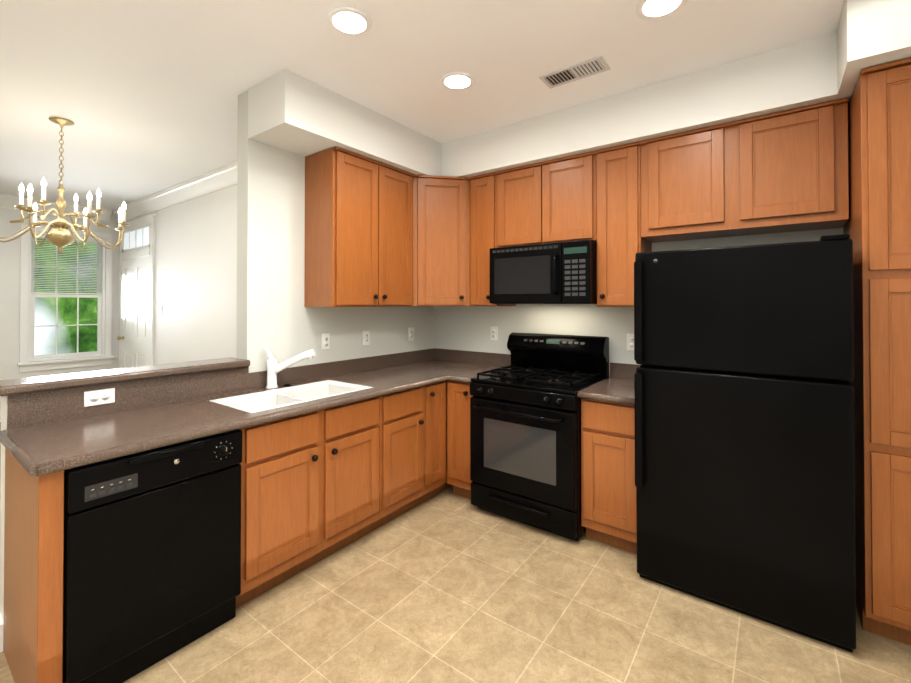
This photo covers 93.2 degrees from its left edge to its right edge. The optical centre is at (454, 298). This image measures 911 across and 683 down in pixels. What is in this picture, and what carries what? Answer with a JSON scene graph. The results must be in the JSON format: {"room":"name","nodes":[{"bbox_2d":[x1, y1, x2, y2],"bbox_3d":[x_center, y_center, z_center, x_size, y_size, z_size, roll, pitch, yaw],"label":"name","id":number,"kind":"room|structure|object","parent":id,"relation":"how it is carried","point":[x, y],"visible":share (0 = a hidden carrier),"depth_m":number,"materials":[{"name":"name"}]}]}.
{"room":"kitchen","nodes":[
{"label":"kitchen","id":0,"kind":"room"},
{"bbox_2d":[0,208,119,412],"bbox_3d":[-6.319,0.110,4.214,0.130,2.744,4.940,0,-1,37],"label":"wall","id":1,"kind":"structure","parent":0,"point":[9,301],"depth_m":5.32,"materials":[{"name":"paint"}]},
{"bbox_2d":[0,194,111,221],"bbox_3d":[-6.221,-1.185,4.153,0.116,0.155,4.940,0,-1,37],"label":"crown molding","id":2,"kind":"structure","parent":1,"relation":"attached to","point":[6,201],"depth_m":5.52,"materials":[{"name":"white paint"}]},
{"bbox_2d":[17,224,113,372],"bbox_3d":[-5.149,-0.003,5.737,0.188,1.840,0.960,0,-1,37],"label":"dining room window","id":3,"kind":"structure","parent":1,"relation":"in","point":[27,358],"depth_m":5.67,"materials":[{"name":"white paint"}]},
{"bbox_2d":[31,234,102,293],"bbox_3d":[-5.135,-0.440,5.731,0.022,0.754,0.716,0,-1,37],"label":"window blinds","id":4,"kind":"object","parent":3,"relation":"attached to","point":[78,239],"visible":0.77,"depth_m":5.72,"materials":[{"name":"white paint"}]},
{"bbox_2d":[119,185,236,364],"bbox_3d":[-2.875,0.116,4.806,4.952,2.744,0.120,0,-1,37],"label":"wall","id":5,"kind":"structure","parent":0,"point":[195,281],"depth_m":4.68,"materials":[{"name":"paint"}]},
{"bbox_2d":[117,214,154,367],"bbox_3d":[-4.261,0.222,5.701,1.200,2.550,0.093,0,-1,37],"label":"entry door","id":6,"kind":"structure","parent":5,"relation":"in","point":[135,337],"depth_m":5.69,"materials":[{"name":"white paint"}]},
{"bbox_2d":[112,161,236,220],"bbox_3d":[-2.845,-1.180,4.650,4.702,0.155,0.115,0,-1,37],"label":"crown molding","id":7,"kind":"structure","parent":5,"relation":"attached to","point":[221,178],"depth_m":4.73,"materials":[{"name":"white paint"}]},
{"bbox_2d":[0,90,433,620],"bbox_3d":[-1.079,0.098,2.966,0.128,2.744,2.812,0,-1,37],"label":"wall","id":8,"kind":"structure","parent":0,"point":[278,319],"depth_m":2.80,"materials":[{"name":"paint"}]},
{"bbox_2d":[0,614,2,638],"bbox_3d":[-1.462,1.411,2.556,0.014,0.110,1.746,0,-1,37],"label":"baseboard","id":9,"kind":"structure","parent":8,"relation":"attached to","point":[1,634],"depth_m":1.78,"materials":[{"name":"white paint"}]},
{"bbox_2d":[84,388,114,406],"bbox_3d":[-1.665,0.463,2.023,0.008,0.070,0.115,0,-1,37],"label":"outlet","id":10,"kind":"object","parent":8,"relation":"attached to","point":[99,397],"visible":1,"depth_m":2.02,"materials":[{"name":"white plastic"}]},
{"bbox_2d":[321,333,329,349],"bbox_3d":[-0.916,0.304,3.067,0.008,0.115,0.070,0,-1,37],"label":"electrical outlet","id":11,"kind":"object","parent":8,"relation":"attached to","point":[325,341],"visible":1,"depth_m":3.06,"materials":[{"name":"white plastic"}]},
{"bbox_2d":[304,146,415,306],"bbox_3d":[-0.650,-0.456,3.134,0.361,1.025,0.761,0,-1,37],"label":"upper cabinet","id":12,"kind":"object","parent":8,"relation":"attached to","point":[358,230],"visible":1,"depth_m":2.92,"materials":[{"name":"brown wood"}]},
{"bbox_2d":[363,330,369,345],"bbox_3d":[-0.690,0.307,3.371,0.008,0.115,0.070,0,-1,37],"label":"electrical outlet","id":13,"kind":"object","parent":8,"relation":"attached to","point":[366,337],"visible":1,"depth_m":3.37,"materials":[{"name":"white plastic"}]},
{"bbox_2d":[408,327,413,340],"bbox_3d":[-0.380,0.311,3.788,0.008,0.115,0.070,0,-1,37],"label":"electrical outlet","id":14,"kind":"object","parent":8,"relation":"attached to","point":[410,334],"visible":1,"depth_m":3.79,"materials":[{"name":"white plastic"}]},
{"bbox_2d":[413,175,469,305],"bbox_3d":[-0.131,-0.451,3.620,0.615,1.025,0.635,0,-1,37],"label":"upper cabinet","id":15,"kind":"object","parent":8,"relation":"attached to","point":[441,240],"visible":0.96,"depth_m":3.40,"materials":[{"name":"brown wood"}]},
{"bbox_2d":[0,0,843,209],"bbox_3d":[-2.542,-1.333,2.093,8.740,0.100,6.220,0,-1,37],"label":"ceiling","id":16,"kind":"structure","parent":0,"point":[142,95],"depth_m":2.32,"materials":[{"name":"paint"}]},
{"bbox_2d":[0,117,129,253],"bbox_3d":[-2.809,-0.794,3.075,0.807,0.956,0.805,0,-1,37],"label":"chandelier","id":17,"kind":"object","parent":16,"relation":"hanging from","point":[60,236],"visible":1,"depth_m":3.05,"materials":[{"name":"gold metal"}]},
{"bbox_2d":[327,6,371,35],"bbox_3d":[-0.485,-1.279,1.994,0.204,0.008,0.204,0,-1,37],"label":"recessed light","id":18,"kind":"object","parent":16,"relation":"in","point":[347,21],"visible":1,"depth_m":1.99,"materials":[{"name":"white paint"}]},
{"bbox_2d":[440,72,474,89],"bbox_3d":[0.017,-1.274,2.527,0.204,0.008,0.204,0,-1,37],"label":"recessed light","id":19,"kind":"object","parent":16,"relation":"in","point":[457,81],"visible":1,"depth_m":2.52,"materials":[{"name":"white paint"}]},
{"bbox_2d":[538,55,610,88],"bbox_3d":[0.676,-1.275,2.436,0.360,0.009,0.160,0,-1,37],"label":"ceiling vent","id":20,"kind":"object","parent":16,"relation":"in","point":[583,69],"visible":1,"depth_m":2.42,"materials":[{"name":"white metal"}]},
{"bbox_2d":[636,0,686,19],"bbox_3d":[0.900,-1.280,1.873,0.204,0.008,0.204,0,-1,37],"label":"recessed light","id":21,"kind":"object","parent":16,"relation":"in","point":[652,9],"visible":1,"depth_m":1.90,"materials":[{"name":"white paint"}]},
{"bbox_2d":[0,422,910,682],"bbox_3d":[-2.542,1.511,2.066,8.740,0.100,6.220,0,-1,37],"label":"floor","id":22,"kind":"structure","parent":0,"point":[447,585],"depth_m":1.91,"materials":[{"name":"tile"}]},
{"bbox_2d":[3,448,63,682],"bbox_3d":[-1.601,1.020,1.628,0.615,0.874,0.064,0,-1,37],"label":"base cabinet","id":23,"kind":"object","parent":22,"relation":"on","point":[33,581],"visible":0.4,"depth_m":1.47,"materials":[{"name":"brown wood"}]},
{"bbox_2d":[62,429,241,682],"bbox_3d":[-1.375,1.025,1.882,0.658,0.868,0.605,0,-1,37],"label":"dishwasher","id":24,"kind":"object","parent":22,"relation":"on","point":[152,560],"visible":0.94,"depth_m":1.66,"materials":[{"name":"black metal"}]},
{"bbox_2d":[236,396,378,607],"bbox_3d":[-0.940,1.028,2.482,0.656,0.874,0.865,0,-1,37],"label":"base cabinet","id":25,"kind":"object","parent":22,"relation":"on","point":[309,489],"visible":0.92,"depth_m":2.24,"materials":[{"name":"brown wood"}]},
{"bbox_2d":[0,348,475,476],"bbox_3d":[-0.845,0.530,2.767,0.840,0.325,2.843,0,-1,37],"label":"countertop","id":26,"kind":"structure","parent":25,"relation":"on","point":[54,424],"depth_m":2.09,"materials":[{"name":"brown stone"}]},
{"bbox_2d":[263,345,315,388],"bbox_3d":[-1.019,0.419,2.673,0.267,0.267,0.211,0,-1,37],"label":"faucet","id":27,"kind":"object","parent":26,"relation":"on","point":[273,368],"visible":1,"depth_m":2.65,"materials":[{"name":"white ceramic"}]},
{"bbox_2d":[371,386,423,531],"bbox_3d":[-0.559,1.033,2.995,0.656,0.874,0.410,0,-1,37],"label":"base cabinet","id":28,"kind":"object","parent":22,"relation":"on","point":[401,422],"visible":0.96,"depth_m":2.81,"materials":[{"name":"brown wood"}]},
{"bbox_2d":[415,380,452,506],"bbox_3d":[-0.180,1.038,3.505,0.656,0.874,0.856,0,-1,37],"label":"base cabinet","id":29,"kind":"object","parent":22,"relation":"on","point":[435,439],"visible":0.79,"depth_m":3.10,"materials":[{"name":"brown wood"}]},
{"bbox_2d":[447,380,472,498],"bbox_3d":[0.207,1.036,3.342,0.252,0.874,0.656,0,-1,37],"label":"base cabinet","id":30,"kind":"object","parent":22,"relation":"on","point":[459,396],"visible":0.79,"depth_m":3.13,"materials":[{"name":"brown wood"}]},
{"bbox_2d":[444,352,510,382],"bbox_3d":[0.219,0.528,3.322,0.206,0.141,0.683,0,-1,37],"label":"countertop","id":31,"kind":"structure","parent":30,"relation":"on","point":[464,368],"depth_m":3.57,"materials":[{"name":"brown stone"}]},
{"bbox_2d":[470,332,608,540],"bbox_3d":[0.581,0.869,2.994,0.759,1.203,0.716,0,-1,37],"label":"range","id":32,"kind":"object","parent":22,"relation":"on","point":[525,438],"visible":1,"depth_m":2.79,"materials":[{"name":"black metal"}]},
{"bbox_2d":[581,398,636,553],"bbox_3d":[1.072,1.030,2.723,0.341,0.874,0.617,0,-1,37],"label":"base cabinet","id":33,"kind":"object","parent":22,"relation":"on","point":[608,501],"visible":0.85,"depth_m":2.49,"materials":[{"name":"brown wood"}]},
{"bbox_2d":[577,362,640,404],"bbox_3d":[1.062,0.522,2.713,0.348,0.141,0.654,0,-1,37],"label":"countertop","id":34,"kind":"structure","parent":33,"relation":"on","point":[619,387],"depth_m":2.65,"materials":[{"name":"brown stone"}]},
{"bbox_2d":[634,234,855,652],"bbox_3d":[1.490,0.601,2.275,0.846,1.724,0.788,0,-1,37],"label":"refrigerator","id":35,"kind":"object","parent":22,"relation":"on","point":[744,439],"visible":1,"depth_m":1.95,"materials":[{"name":"black metal"}]},
{"bbox_2d":[844,58,910,644],"bbox_3d":[2.201,0.239,1.880,0.680,2.440,0.637,0,-1,37],"label":"pantry cabinet","id":36,"kind":"object","parent":22,"relation":"on","point":[877,226],"visible":1,"depth_m":1.80,"materials":[{"name":"brown wood"}]},
{"bbox_2d":[248,0,910,177],"bbox_3d":[0.705,-1.131,2.286,3.560,0.300,1.794,0,-1,37],"label":"soffit","id":37,"kind":"structure","parent":0,"point":[288,110],"depth_m":2.53,"materials":[{"name":"paint"}]},
{"bbox_2d":[434,225,843,376],"bbox_3d":[1.265,0.099,3.051,3.788,2.744,0.120,0,-1,37],"label":"wall","id":38,"kind":"structure","parent":0,"point":[465,328],"depth_m":3.32,"materials":[{"name":"paint"}]},
{"bbox_2d":[468,172,515,305],"bbox_3d":[0.298,-0.453,3.472,0.244,1.025,0.361,0,-1,37],"label":"upper cabinet","id":39,"kind":"object","parent":38,"relation":"attached to","point":[483,214],"visible":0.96,"depth_m":3.37,"materials":[{"name":"brown wood"}]},
{"bbox_2d":[490,327,497,339],"bbox_3d":[0.336,0.295,3.658,0.070,0.115,0.008,0,-1,37],"label":"electrical outlet","id":40,"kind":"object","parent":38,"relation":"attached to","point":[493,333],"visible":1,"depth_m":3.66,"materials":[{"name":"white plastic"}]},
{"bbox_2d":[495,151,596,247],"bbox_3d":[0.712,-0.676,3.185,0.761,0.584,0.332,0,-1,37],"label":"upper cabinet","id":41,"kind":"object","parent":38,"relation":"attached to","point":[550,201],"visible":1,"depth_m":3.03,"materials":[{"name":"brown wood"}]},
{"bbox_2d":[490,240,596,303],"bbox_3d":[0.671,-0.171,3.125,0.757,0.415,0.466,0,-1,37],"label":"microwave","id":42,"kind":"object","parent":41,"relation":"attached to","point":[558,273],"visible":1,"depth_m":2.94,"materials":[{"name":"black"}]},
{"bbox_2d":[595,142,651,306],"bbox_3d":[1.121,-0.459,2.861,0.276,1.025,0.361,0,-1,37],"label":"upper cabinet","id":43,"kind":"object","parent":38,"relation":"attached to","point":[621,242],"visible":0.92,"depth_m":2.75,"materials":[{"name":"brown wood"}]},
{"bbox_2d":[627,334,633,350],"bbox_3d":[1.233,0.302,2.991,0.070,0.115,0.008,0,-1,37],"label":"electrical outlet","id":44,"kind":"object","parent":38,"relation":"attached to","point":[630,341],"visible":0.83,"depth_m":2.99,"materials":[{"name":"white plastic"}]},
{"bbox_2d":[640,97,848,242],"bbox_3d":[1.627,-0.680,2.505,0.959,0.590,0.332,0,-1,37],"label":"upper cabinet","id":45,"kind":"object","parent":38,"relation":"attached to","point":[783,171],"visible":1,"depth_m":2.34,"materials":[{"name":"brown wood"}]},
{"label":"outside","id":46,"kind":"structure","parent":0,"visible":0},
{"bbox_2d":[34,238,97,355],"bbox_3d":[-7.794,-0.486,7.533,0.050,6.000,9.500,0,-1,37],"label":"window glass","id":47,"kind":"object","parent":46,"point":[45,337],"depth_m":8.11,"materials":[{"name":"clear glass"}]}
]}

